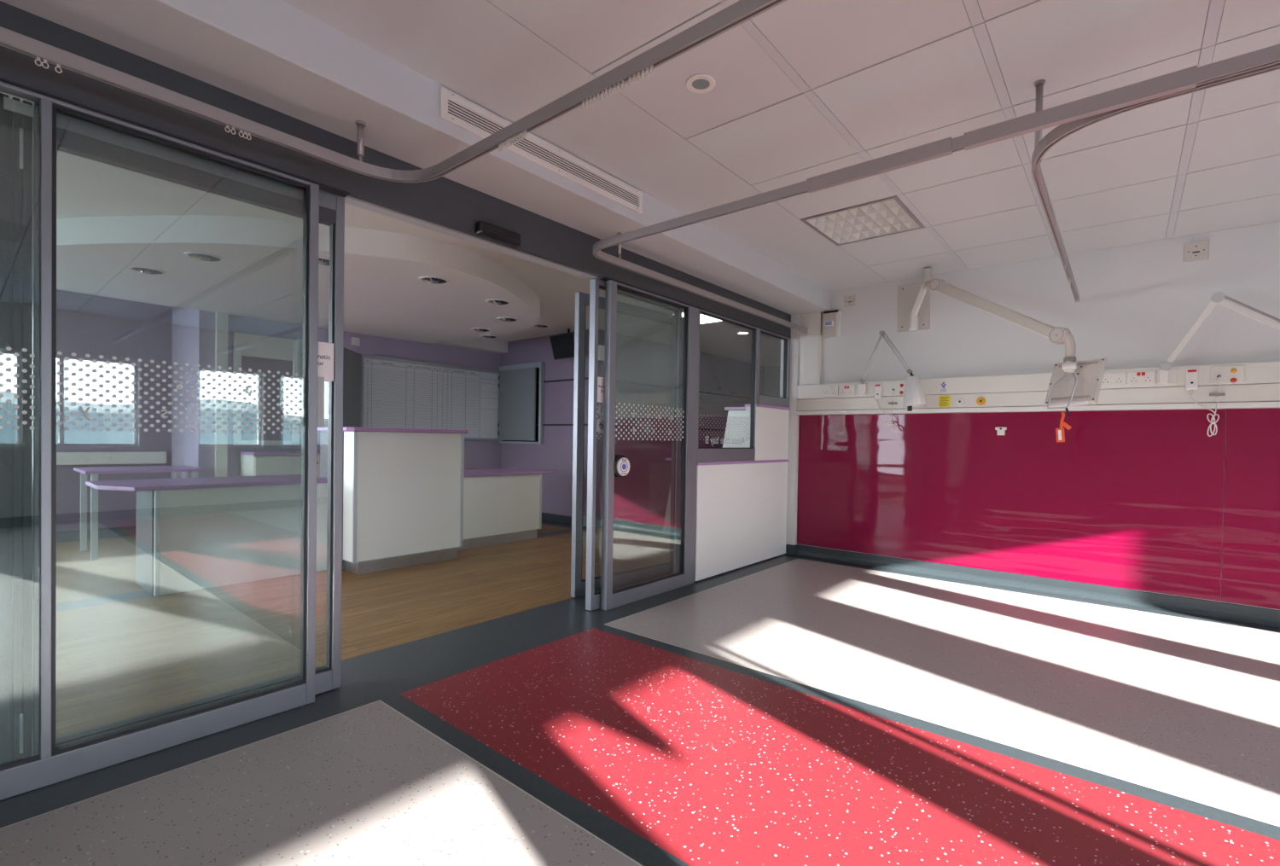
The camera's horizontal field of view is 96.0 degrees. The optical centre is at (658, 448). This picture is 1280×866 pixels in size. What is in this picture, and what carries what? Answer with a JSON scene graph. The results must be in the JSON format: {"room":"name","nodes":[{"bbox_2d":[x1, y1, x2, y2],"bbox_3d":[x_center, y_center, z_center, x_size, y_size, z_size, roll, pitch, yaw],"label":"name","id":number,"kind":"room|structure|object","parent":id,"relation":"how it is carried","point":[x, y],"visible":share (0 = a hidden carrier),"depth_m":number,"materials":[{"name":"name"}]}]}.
{"room":"hospital ward","nodes":[
{"label":"hospital ward","id":0,"kind":"room"},
{"bbox_2d":[56,290,172,532],"bbox_3d":[-7.021,-0.330,4.022,0.200,2.550,5.600,2,1,39],"label":"wall","id":1,"kind":"structure","parent":0,"point":[96,326],"depth_m":5.75,"materials":[{"name":"purple paint"}]},
{"bbox_2d":[56,452,166,465],"bbox_3d":[-5.685,0.096,5.482,0.052,0.120,1.550,2,1,39],"label":"socket trunking","id":2,"kind":"object","parent":1,"relation":"attached to","point":[62,458],"visible":0.76,"depth_m":5.73,"materials":[{"name":"white plastic"}]},
{"bbox_2d":[171,306,501,478],"bbox_3d":[-3.714,-0.323,7.262,1.250,2.550,3.600,2,1,39],"label":"wall","id":3,"kind":"structure","parent":0,"point":[193,329],"depth_m":5.86,"materials":[{"name":"purple paint"}]},
{"bbox_2d":[127,266,167,275],"bbox_3d":[-3.680,-1.275,4.152,0.216,0.020,0.216,2,1,39],"label":"recessed light","id":4,"kind":"object","parent":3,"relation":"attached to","point":[142,270],"visible":1,"depth_m":4.13,"materials":[{"name":"grey metal"}]},
{"bbox_2d":[183,251,225,262],"bbox_3d":[-3.000,-1.259,3.813,0.216,0.020,0.216,2,1,39],"label":"recessed light","id":5,"kind":"object","parent":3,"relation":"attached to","point":[194,255],"visible":1,"depth_m":3.79,"materials":[{"name":"grey metal"}]},
{"bbox_2d":[214,311,227,477],"bbox_3d":[-4.237,-0.282,5.588,0.050,2.400,0.090,2,1,39],"label":"trim","id":6,"kind":"structure","parent":3,"relation":"attached to","point":[221,318],"depth_m":5.56,"materials":[{"name":"white plastic"}]},
{"bbox_2d":[232,331,300,445],"bbox_3d":[-3.990,-0.588,5.889,0.040,1.110,0.580,2,1,39],"label":"window","id":7,"kind":"structure","parent":3,"relation":"in","point":[255,352],"depth_m":5.87,"materials":[{"name":"clear glass"}]},
{"bbox_2d":[241,355,292,440],"bbox_3d":[-4.003,-0.583,5.900,0.004,1.000,0.460,2,1,39],"label":"blind","id":8,"kind":"object","parent":7,"relation":"attached to","point":[283,364],"depth_m":5.89,"materials":[{"name":"white fabric"}]},
{"bbox_2d":[56,215,540,343],"bbox_3d":[-2.779,-1.369,4.856,3.186,0.178,3.883,2,1,39],"label":"ceiling","id":9,"kind":"structure","parent":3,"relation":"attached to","point":[260,276],"depth_m":4.24,"materials":[{"name":"white paint"}]},
{"bbox_2d":[318,256,329,267],"bbox_3d":[-2.250,-1.247,3.863,0.216,0.020,0.216,2,1,39],"label":"recessed light","id":10,"kind":"object","parent":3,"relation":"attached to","point":[325,262],"visible":0.45,"depth_m":3.84,"materials":[{"name":"grey metal"}]},
{"bbox_2d":[351,337,360,346],"bbox_3d":[-3.444,-1.219,6.559,0.015,0.090,0.090,2,1,39],"label":"wall plate","id":11,"kind":"object","parent":3,"relation":"attached to","point":[355,341],"visible":1,"depth_m":6.55,"materials":[{"name":"white plastic"}]},
{"bbox_2d":[418,276,449,285],"bbox_3d":[-1.665,-1.244,4.285,0.216,0.020,0.216,2,1,39],"label":"recessed light","id":12,"kind":"object","parent":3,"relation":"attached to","point":[431,280],"visible":1,"depth_m":4.27,"materials":[{"name":"white plastic"}]},
{"bbox_2d":[343,347,536,441],"bbox_3d":[-2.639,-0.585,6.911,0.850,0.960,2.266,2,1,39],"label":"upper cabinet","id":13,"kind":"object","parent":3,"relation":"attached to","point":[379,392],"visible":1,"depth_m":7.29,"materials":[{"name":"grey"}]},
{"bbox_2d":[471,327,491,331],"bbox_3d":[-1.914,-1.277,6.232,0.216,0.020,0.216,2,1,39],"label":"recessed light","id":14,"kind":"object","parent":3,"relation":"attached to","point":[477,329],"visible":1,"depth_m":6.20,"materials":[{"name":"grey metal"}]},
{"bbox_2d":[479,334,498,338],"bbox_3d":[-1.950,-1.283,6.639,0.216,0.020,0.216,2,1,39],"label":"recessed light","id":15,"kind":"object","parent":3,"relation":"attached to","point":[487,336],"visible":1,"depth_m":6.61,"materials":[{"name":"grey metal"}]},
{"bbox_2d":[485,298,511,305],"bbox_3d":[-1.371,-1.249,4.944,0.216,0.020,0.216,2,1,39],"label":"recessed light","id":16,"kind":"object","parent":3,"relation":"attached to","point":[492,301],"visible":1,"depth_m":4.92,"materials":[{"name":"grey metal"}]},
{"bbox_2d":[496,316,518,322],"bbox_3d":[-1.478,-1.261,5.656,0.216,0.020,0.216,2,1,39],"label":"recessed light","id":17,"kind":"object","parent":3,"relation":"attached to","point":[502,318],"visible":1,"depth_m":5.62,"materials":[{"name":"grey metal"}]},
{"bbox_2d":[8,97,780,366],"bbox_3d":[-2.508,-1.551,5.380,5.440,0.200,13.400,2,1,39],"label":"ceiling","id":18,"kind":"structure","parent":0,"point":[85,187],"depth_m":3.69,"materials":[{"name":"white paint"}]},
{"bbox_2d":[532,324,550,328],"bbox_3d":[-1.389,-1.445,6.828,0.216,0.020,0.216,2,1,39],"label":"recessed light","id":19,"kind":"object","parent":18,"relation":"in","point":[541,326],"visible":0.94,"depth_m":6.81,"materials":[{"name":"grey metal"}]},
{"bbox_2d":[549,328,574,360],"bbox_3d":[-1.074,-1.269,6.997,0.420,0.364,0.287,2,1,39],"label":"television","id":20,"kind":"object","parent":18,"relation":"hanging from","point":[562,345],"visible":0.72,"depth_m":6.92,"materials":[{"name":"black plastic"}]},
{"bbox_2d":[669,311,723,324],"bbox_3d":[0.380,-1.412,6.236,0.550,0.008,0.630,2,1,39],"label":"recessed light","id":21,"kind":"object","parent":18,"relation":"in","point":[704,319],"visible":0.07,"depth_m":6.30,"materials":[{"name":"white plastic"}]},
{"bbox_2d":[736,331,750,334],"bbox_3d":[1.041,-1.413,7.048,0.160,0.006,0.160,2,1,39],"label":"recessed light","id":22,"kind":"object","parent":18,"relation":"in","point":[738,333],"visible":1,"depth_m":7.05,"materials":[{"name":"white plastic"}]},
{"bbox_2d":[0,517,1279,865],"bbox_3d":[0.266,1.128,3.130,12.700,0.201,13.400,2,1,39],"label":"floor","id":23,"kind":"structure","parent":0,"point":[782,710],"depth_m":2.16,"materials":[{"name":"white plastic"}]},
{"bbox_2d":[0,93,34,765],"bbox_3d":[-2.327,-0.014,1.218,0.055,2.035,1.365,2,1,39],"label":"door","id":24,"kind":"structure","parent":23,"relation":"on","point":[16,116],"depth_m":1.71,"materials":[{"name":"clear glass"}]},
{"bbox_2d":[73,465,204,561],"bbox_3d":[-4.679,0.546,5.200,0.710,0.740,0.780,2,1,39],"label":"desk","id":25,"kind":"object","parent":23,"relation":"on","point":[94,472],"visible":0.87,"depth_m":5.05,"materials":[{"name":"purple"}]},
{"bbox_2d":[85,474,327,596],"bbox_3d":[-3.268,0.592,4.273,0.750,0.718,1.320,2,1,39],"label":"desk","id":26,"kind":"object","parent":23,"relation":"on","point":[192,533],"depth_m":4.02,"materials":[{"name":"white laminate"}]},
{"bbox_2d":[85,474,327,491],"bbox_3d":[-3.262,0.247,4.268,0.750,0.028,1.320,2,1,39],"label":"countertop","id":27,"kind":"structure","parent":26,"relation":"on","point":[233,481],"depth_m":4.05,"materials":[{"name":"purple"}]},
{"bbox_2d":[239,451,319,477],"bbox_3d":[-3.690,0.476,5.962,0.420,0.890,0.970,2,1,39],"label":"base cabinet","id":28,"kind":"object","parent":23,"relation":"on","point":[253,463],"visible":0.27,"depth_m":5.62,"materials":[{"name":"white laminate"}]},
{"bbox_2d":[239,451,319,455],"bbox_3d":[-3.683,0.046,5.956,0.420,0.028,0.970,2,1,39],"label":"countertop","id":29,"kind":"structure","parent":28,"relation":"on","point":[253,453],"depth_m":5.62,"materials":[{"name":"purple"}]},
{"bbox_2d":[317,426,468,574],"bbox_3d":[-2.274,0.395,4.912,0.720,1.130,1.005,2,1,39],"label":"reception counter","id":30,"kind":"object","parent":23,"relation":"on","point":[403,488],"depth_m":4.65,"materials":[{"name":"laminate"}]},
{"bbox_2d":[317,426,468,433],"bbox_3d":[-2.264,-0.155,4.903,0.720,0.030,1.005,2,1,39],"label":"countertop","id":31,"kind":"structure","parent":30,"relation":"on","point":[345,428],"depth_m":4.61,"materials":[{"name":"purple"}]},
{"bbox_2d":[457,468,555,550],"bbox_3d":[-1.816,0.594,6.005,0.720,0.715,1.311,2,1,39],"label":"counter","id":32,"kind":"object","parent":23,"relation":"on","point":[501,505],"depth_m":5.79,"materials":[{"name":"laminate"}]},
{"bbox_2d":[463,468,555,477],"bbox_3d":[-1.811,0.249,6.000,0.720,0.025,1.311,2,1,39],"label":"countertop","id":33,"kind":"structure","parent":32,"relation":"on","point":[495,472],"depth_m":5.98,"materials":[{"name":"purple"}]},
{"bbox_2d":[663,407,745,532],"bbox_3d":[0.705,0.272,6.290,1.600,1.435,0.100,2,1,39],"label":"counter","id":34,"kind":"object","parent":23,"relation":"on","point":[737,412],"depth_m":6.17,"materials":[{"name":"white laminate"}]},
{"bbox_2d":[500,329,780,518],"bbox_3d":[0.855,-0.265,8.447,4.350,2.550,4.400,2,1,39],"label":"wall","id":35,"kind":"structure","parent":0,"point":[646,487],"depth_m":7.63,"materials":[{"name":"purple paint"}]},
{"bbox_2d":[56,509,666,542],"bbox_3d":[-3.374,0.875,6.086,2.912,0.100,13.000,2,1,39],"label":"baseboard","id":36,"kind":"structure","parent":35,"relation":"attached to","point":[652,514],"depth_m":7.02,"materials":[{"name":"grey"}]},
{"bbox_2d":[0,0,791,337],"bbox_3d":[-1.318,-1.155,2.313,0.030,0.218,8.138,2,1,39],"label":"trim","id":37,"kind":"structure","parent":35,"relation":"attached to","point":[443,201],"depth_m":2.25,"materials":[{"name":"grey"}]},
{"bbox_2d":[475,221,521,246],"bbox_3d":[-0.799,-1.075,2.891,0.050,0.062,0.246,2,1,39],"label":"sensor","id":38,"kind":"object","parent":37,"relation":"attached to","point":[483,229],"visible":1,"depth_m":2.86,"materials":[{"name":"black plastic"}]},
{"bbox_2d":[0,0,830,314],"bbox_3d":[-1.268,-1.432,2.183,0.520,0.341,8.400,2,1,39],"label":"ceiling bulkhead","id":39,"kind":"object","parent":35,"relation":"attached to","point":[274,55],"depth_m":2.13,"materials":[{"name":"white paint"}]},
{"bbox_2d":[437,337,507,353],"bbox_3d":[-2.578,-1.413,7.511,0.150,0.160,1.380,2,1,39],"label":"ceiling","id":40,"kind":"structure","parent":35,"relation":"attached to","point":[481,344],"depth_m":7.68,"materials":[{"name":"paint"}]},
{"bbox_2d":[497,361,544,444],"bbox_3d":[-1.861,-0.600,7.780,0.920,1.070,0.060,2,1,39],"label":"window frame","id":41,"kind":"structure","parent":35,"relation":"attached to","point":[539,365],"depth_m":7.55,"materials":[{"name":"grey metal"}]},
{"bbox_2d":[501,132,642,214],"bbox_3d":[-0.385,-1.362,2.847,0.014,0.124,0.926,2,1,39],"label":"air vent","id":42,"kind":"object","parent":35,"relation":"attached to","point":[533,148],"depth_m":2.82,"materials":[{"name":"white plastic"}]},
{"bbox_2d":[598,344,605,361],"bbox_3d":[-0.651,-1.154,7.009,0.061,0.180,0.210,2,1,39],"label":"wall dispenser","id":43,"kind":"object","parent":35,"relation":"attached to","point":[601,348],"visible":0.27,"depth_m":6.93,"materials":[{"name":"white plastic"}]},
{"bbox_2d":[535,424,725,430],"bbox_3d":[-0.169,-0.309,9.142,1.842,0.022,4.212,2,1,39],"label":"trim","id":44,"kind":"structure","parent":35,"relation":"attached to","point":[536,424],"depth_m":7.49,"materials":[{"name":"black"}]},
{"bbox_2d":[535,377,750,399],"bbox_3d":[-0.160,-0.870,9.134,1.842,0.022,4.212,2,1,39],"label":"trim","id":45,"kind":"structure","parent":35,"relation":"attached to","point":[567,380],"depth_m":7.65,"materials":[{"name":"black"}]},
{"bbox_2d":[696,459,788,465],"bbox_3d":[0.723,0.114,4.927,0.120,0.022,1.488,2,1,39],"label":"trim","id":46,"kind":"structure","parent":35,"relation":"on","point":[786,460],"depth_m":4.79,"materials":[{"name":"purple"}]},
{"bbox_2d":[744,403,789,410],"bbox_3d":[1.003,-0.376,5.253,0.120,0.022,0.628,2,1,39],"label":"trim","id":47,"kind":"structure","parent":35,"relation":"on","point":[746,405],"depth_m":5.15,"materials":[{"name":"purple"}]},
{"bbox_2d":[694,406,788,581],"bbox_3d":[0.721,0.316,4.928,0.104,1.363,1.483,2,1,39],"label":"wall","id":48,"kind":"structure","parent":0,"point":[741,514],"depth_m":4.91,"materials":[{"name":"white paint"}]},
{"bbox_2d":[0,77,791,800],"bbox_3d":[-1.373,-0.038,2.358,0.128,2.098,8.138,2,1,39],"label":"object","id":49,"kind":"structure","parent":48,"relation":"in","point":[53,765],"depth_m":1.89,"materials":[{"name":"grey metal"}]},
{"bbox_2d":[32,101,344,756],"bbox_3d":[-1.620,-0.017,2.091,0.051,2.051,0.882,2,1,39],"label":"door","id":50,"kind":"structure","parent":49,"relation":"hanging from","point":[75,136],"depth_m":2.05,"materials":[{"name":"grey metal"}]},
{"bbox_2d":[296,338,333,381],"bbox_3d":[-1.388,-0.357,2.337,0.003,0.156,0.136,2,1,39],"label":"door sign","id":51,"kind":"object","parent":50,"relation":"attached to","point":[325,351],"visible":0.57,"depth_m":2.36,"materials":[{"name":"white paper"}]},
{"bbox_2d":[585,279,681,610],"bbox_3d":[-0.139,-0.019,3.915,0.050,2.051,0.890,2,1,39],"label":"door","id":52,"kind":"structure","parent":49,"relation":"hanging from","point":[592,599],"depth_m":3.60,"materials":[{"name":"grey metal"}]},
{"bbox_2d":[597,376,604,402],"bbox_3d":[-0.343,-0.368,3.624,0.003,0.158,0.118,2,1,39],"label":"door sign","id":53,"kind":"object","parent":52,"relation":"attached to","point":[600,380],"visible":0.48,"depth_m":3.60,"materials":[{"name":"white paper"}]},
{"bbox_2d":[570,291,683,597],"bbox_3d":[-0.182,-0.022,4.226,0.045,2.037,1.065,2,1,45],"label":"door","id":54,"kind":"structure","parent":48,"relation":"in","point":[582,299],"depth_m":3.86,"materials":[{"name":"grey metal"}]},
{"bbox_2d":[600,279,699,610],"bbox_3d":[-0.027,-0.017,3.959,0.050,2.054,0.950,2,1,39],"label":"door","id":55,"kind":"structure","parent":48,"relation":"in","point":[610,599],"depth_m":3.96,"materials":[{"name":"grey metal"}]},
{"bbox_2d":[613,454,630,478],"bbox_3d":[-0.242,0.115,3.681,0.068,0.148,0.148,2,1,39],"label":"sticker","id":56,"kind":"object","parent":55,"relation":"attached to","point":[621,467],"visible":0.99,"depth_m":3.65,"materials":[{"name":"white plastic"}]},
{"bbox_2d":[697,308,759,462],"bbox_3d":[0.569,-0.470,4.676,0.050,1.150,0.910,2,1,39],"label":"window","id":57,"kind":"structure","parent":48,"relation":"in","point":[704,455],"depth_m":4.79,"materials":[{"name":"grey metal"}]},
{"bbox_2d":[758,328,790,407],"bbox_3d":[1.045,-0.715,5.253,0.050,0.660,0.582,2,1,39],"label":"window","id":58,"kind":"structure","parent":48,"relation":"in","point":[763,399],"depth_m":5.41,"materials":[{"name":"grey metal"}]},
{"bbox_2d":[281,0,1279,290],"bbox_3d":[1.739,-1.508,-0.131,7.221,0.301,8.600,2,1,39],"label":"ceiling","id":59,"kind":"structure","parent":0,"point":[804,90],"depth_m":2.36,"materials":[{"name":"grey"}]},
{"bbox_2d":[0,0,787,182],"bbox_3d":[0.140,-1.080,-1.266,6.453,0.216,4.221,2,1,39],"label":"track","id":60,"kind":"object","parent":59,"relation":"hanging from","point":[741,11],"visible":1,"depth_m":1.74,"materials":[{"name":"silver metal"}]},
{"bbox_2d":[439,86,511,138],"bbox_3d":[-0.754,-1.361,2.393,0.014,0.124,0.339,2,1,39],"label":"ceiling vent","id":61,"kind":"object","parent":59,"relation":"in","point":[461,112],"depth_m":2.36,"materials":[{"name":"white plastic"}]},
{"bbox_2d":[686,73,715,93],"bbox_3d":[0.165,-1.416,2.236,0.116,0.008,0.116,2,1,39],"label":"recessed light","id":62,"kind":"object","parent":59,"relation":"in","point":[700,84],"visible":1,"depth_m":2.23,"materials":[{"name":"white plastic"}]},
{"bbox_2d":[800,195,925,245],"bbox_3d":[1.298,-1.450,3.638,0.578,0.064,0.592,2,1,39],"label":"ceiling light","id":63,"kind":"object","parent":59,"relation":"attached to","point":[888,216],"visible":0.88,"depth_m":3.64,"materials":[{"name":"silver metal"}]},
{"bbox_2d":[1031,63,1279,302],"bbox_3d":[3.763,-1.152,1.575,4.413,0.397,2.759,2,1,39],"label":"track","id":64,"kind":"object","parent":59,"relation":"hanging from","point":[1061,131],"visible":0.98,"depth_m":1.97,"materials":[{"name":"silver metal"}]},
{"bbox_2d":[779,314,800,545],"bbox_3d":[1.251,-0.130,5.509,0.175,2.278,0.062,2,1,39],"label":"wall","id":65,"kind":"structure","parent":0,"point":[794,419],"depth_m":5.46,"materials":[{"name":"white paint"}]},
{"bbox_2d":[797,221,1279,610],"bbox_3d":[4.101,-0.196,3.363,7.300,2.669,0.200,2,1,39],"label":"wall","id":66,"kind":"structure","parent":0,"point":[1137,302],"depth_m":4.08,"materials":[{"name":"paint"}]},
{"bbox_2d":[798,311,822,384],"bbox_3d":[1.421,-0.929,5.383,0.207,0.666,0.042,2,1,39],"label":"wall panel","id":67,"kind":"object","parent":66,"relation":"attached to","point":[810,360],"visible":0.9,"depth_m":5.36,"materials":[{"name":"white plastic"}]},
{"bbox_2d":[822,309,841,337],"bbox_3d":[1.578,-1.130,5.242,0.150,0.238,0.063,2,1,39],"label":"control box","id":68,"kind":"object","parent":66,"relation":"attached to","point":[831,319],"visible":1,"depth_m":5.21,"materials":[{"name":"beige plastic"}]},
{"bbox_2d":[844,294,855,307],"bbox_3d":[1.719,-1.321,5.159,0.100,0.100,0.014,2,1,39],"label":"wall plate","id":69,"kind":"object","parent":66,"relation":"attached to","point":[850,300],"visible":1,"depth_m":5.15,"materials":[{"name":"beige plastic"}]},
{"bbox_2d":[593,43,1279,334],"bbox_3d":[2.977,-1.091,2.226,6.450,0.203,2.857,2,1,39],"label":"track","id":70,"kind":"object","parent":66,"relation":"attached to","point":[1187,78],"visible":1,"depth_m":1.99,"materials":[{"name":"silver metal"}]},
{"bbox_2d":[897,267,1076,363],"bbox_3d":[2.267,-0.965,4.185,0.213,0.870,1.505,1,1,-14],"label":"monitor arm","id":71,"kind":"object","parent":66,"relation":"attached to","point":[914,299],"visible":0.94,"depth_m":4.28,"materials":[{"name":"beige metal"}]},
{"bbox_2d":[1044,358,1107,417],"bbox_3d":[2.499,-0.363,3.467,0.135,0.350,0.299,0,1,-44],"label":"monitor","id":72,"kind":"object","parent":71,"relation":"attached to","point":[1079,382],"visible":1,"depth_m":3.44,"materials":[{"name":"beige plastic"}]},
{"bbox_2d":[1055,412,1071,442],"bbox_3d":[2.434,-0.129,3.457,0.079,0.184,0.021,2,1,39],"label":"tag","id":73,"kind":"object","parent":72,"relation":"hanging from","point":[1060,432],"visible":1,"depth_m":3.46,"materials":[{"name":"orange plastic"}]},
{"bbox_2d":[1058,430,1061,440],"bbox_3d":[2.415,-0.081,3.463,0.021,0.061,0.003,2,1,39],"label":"print","id":74,"kind":"object","parent":73,"relation":"attached to","point":[1059,431],"depth_m":3.46,"materials":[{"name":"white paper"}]},
{"bbox_2d":[797,408,1226,601],"bbox_3d":[2.457,0.328,4.565,2.898,1.220,0.008,2,1,39],"label":"wall panel","id":75,"kind":"object","parent":66,"relation":"attached to","point":[1129,499],"visible":1,"depth_m":4.29,"materials":[{"name":"pink"}]},
{"bbox_2d":[994,427,1006,435],"bbox_3d":[2.623,-0.133,4.409,0.074,0.062,0.024,2,1,39],"label":"holder","id":76,"kind":"object","parent":75,"relation":"attached to","point":[1001,431],"visible":1,"depth_m":4.40,"materials":[{"name":"white plastic"}]},
{"bbox_2d":[783,544,1279,626],"bbox_3d":[3.917,1.036,3.338,7.100,0.100,0.074,2,1,39],"label":"baseboard","id":77,"kind":"structure","parent":66,"relation":"attached to","point":[1111,590],"depth_m":4.20,"materials":[{"name":"grey"}]},
{"bbox_2d":[796,360,1279,415],"bbox_3d":[3.582,-0.392,3.607,5.822,0.279,0.075,2,1,39],"label":"services trunking","id":78,"kind":"object","parent":66,"relation":"attached to","point":[1260,388],"visible":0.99,"depth_m":4.22,"materials":[{"name":"white plastic"}]},
{"bbox_2d":[822,385,838,395],"bbox_3d":[1.557,-0.522,5.205,0.146,0.086,0.012,2,1,39],"label":"double socket","id":79,"kind":"object","parent":78,"relation":"attached to","point":[831,390],"visible":1,"depth_m":5.20,"materials":[{"name":"white plastic"}]},
{"bbox_2d":[838,384,855,395],"bbox_3d":[1.674,-0.519,5.110,0.146,0.086,0.012,2,1,39],"label":"double socket","id":80,"kind":"object","parent":78,"relation":"attached to","point":[849,389],"visible":1,"depth_m":5.11,"materials":[{"name":"white plastic"}]},
{"bbox_2d":[874,383,897,430],"bbox_3d":[1.933,-0.354,4.883,0.205,0.412,0.032,2,1,42],"label":"handset","id":81,"kind":"object","parent":78,"relation":"hanging from","point":[878,386],"visible":1,"depth_m":4.91,"materials":[{"name":"white plastic"}]},
{"bbox_2d":[857,330,926,411],"bbox_3d":[1.935,-0.649,4.781,0.176,0.690,0.644,0,1,-28],"label":"reading lamp","id":82,"kind":"object","parent":78,"relation":"attached to","point":[914,397],"visible":1,"depth_m":4.58,"materials":[{"name":"white plastic"}]},
{"bbox_2d":[857,384,868,395],"bbox_3d":[1.785,-0.513,5.022,0.090,0.097,0.009,2,1,39],"label":"mounting bracket","id":83,"kind":"object","parent":82,"relation":"attached to","point":[866,385],"depth_m":5.00,"materials":[{"name":"white plastic"}]},
{"bbox_2d":[907,405,912,411],"bbox_3d":[2.000,-0.325,4.580,0.036,0.050,0.036,2,1,39],"label":"switch","id":84,"kind":"object","parent":82,"relation":"attached to","point":[909,408],"depth_m":4.57,"materials":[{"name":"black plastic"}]},
{"bbox_2d":[888,381,906,420],"bbox_3d":[2.007,-0.390,4.829,0.155,0.335,0.030,2,1,39],"label":"nurse call unit","id":85,"kind":"object","parent":78,"relation":"attached to","point":[894,387],"visible":0.89,"depth_m":4.84,"materials":[{"name":"white plastic"}]},
{"bbox_2d":[938,395,950,407],"bbox_3d":[2.295,-0.378,4.614,0.082,0.089,0.003,2,1,39],"label":"label","id":86,"kind":"object","parent":78,"relation":"attached to","point":[945,401],"visible":1,"depth_m":4.61,"materials":[{"name":"yellow paper"}]},
{"bbox_2d":[955,397,964,405],"bbox_3d":[2.377,-0.370,4.538,0.062,0.062,0.018,2,1,39],"label":"outlet","id":87,"kind":"object","parent":78,"relation":"attached to","point":[959,401],"visible":1,"depth_m":4.53,"materials":[{"name":"white plastic"}]},
{"bbox_2d":[976,396,985,405],"bbox_3d":[2.491,-0.366,4.446,0.062,0.062,0.018,2,1,39],"label":"outlet","id":88,"kind":"object","parent":78,"relation":"attached to","point":[980,400],"visible":1,"depth_m":4.44,"materials":[{"name":"orange plastic"}]},
{"bbox_2d":[1101,372,1126,385],"bbox_3d":[3.109,-0.478,3.944,0.146,0.086,0.012,2,1,39],"label":"double socket","id":89,"kind":"object","parent":78,"relation":"attached to","point":[1115,378],"visible":0.87,"depth_m":3.93,"materials":[{"name":"white plastic"}]},
{"bbox_2d":[1126,370,1155,384],"bbox_3d":[3.226,-0.475,3.849,0.146,0.086,0.012,2,1,39],"label":"double socket","id":90,"kind":"object","parent":78,"relation":"attached to","point":[1133,377],"visible":1,"depth_m":3.85,"materials":[{"name":"white plastic"}]},
{"bbox_2d":[1185,367,1219,436],"bbox_3d":[3.449,-0.296,3.653,0.162,0.442,0.032,2,1,43],"label":"handset","id":91,"kind":"object","parent":78,"relation":"hanging from","point":[1191,374],"visible":1,"depth_m":3.67,"materials":[{"name":"white plastic"}]},
{"bbox_2d":[1156,291,1279,384],"bbox_3d":[3.559,-0.609,3.415,0.176,0.698,0.935,0,1,-30],"label":"reading lamp","id":92,"kind":"object","parent":78,"relation":"attached to","point":[1164,375],"visible":1,"depth_m":3.60,"materials":[{"name":"white plastic"}]},
{"bbox_2d":[1156,368,1177,384],"bbox_3d":[3.328,-0.470,3.768,0.103,0.098,0.009,2,1,39],"label":"mounting bracket","id":93,"kind":"object","parent":92,"relation":"attached to","point":[1172,374],"depth_m":3.75,"materials":[{"name":"white plastic"}]},
{"bbox_2d":[1209,365,1245,419],"bbox_3d":[3.539,-0.347,3.585,0.155,0.336,0.030,2,1,39],"label":"nurse call unit","id":94,"kind":"object","parent":78,"relation":"attached to","point":[1220,374],"visible":1,"depth_m":3.60,"materials":[{"name":"white plastic"}]},
{"bbox_2d":[1230,378,1236,382],"bbox_3d":[3.564,-0.424,3.568,0.030,0.030,0.008,2,1,39],"label":"lamp","id":95,"kind":"object","parent":94,"relation":"attached to","point":[1232,380],"depth_m":3.57,"materials":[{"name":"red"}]},
{"bbox_2d":[1230,367,1237,372],"bbox_3d":[3.565,-0.484,3.567,0.030,0.030,0.008,2,1,39],"label":"lamp","id":96,"kind":"object","parent":94,"relation":"attached to","point":[1232,369],"depth_m":3.57,"materials":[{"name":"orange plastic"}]},
{"bbox_2d":[1183,239,1209,261],"bbox_3d":[3.481,-1.278,3.728,0.120,0.120,0.014,2,1,39],"label":"wall plate","id":97,"kind":"object","parent":66,"relation":"attached to","point":[1197,250],"visible":1,"depth_m":3.72,"materials":[{"name":"beige plastic"}]},
{"bbox_2d":[1221,408,1279,609],"bbox_3d":[4.717,0.393,2.730,2.920,1.220,0.008,2,1,39],"label":"wall panel","id":98,"kind":"object","parent":66,"relation":"attached to","point":[1250,576],"visible":1,"depth_m":3.57,"materials":[{"name":"pink"}]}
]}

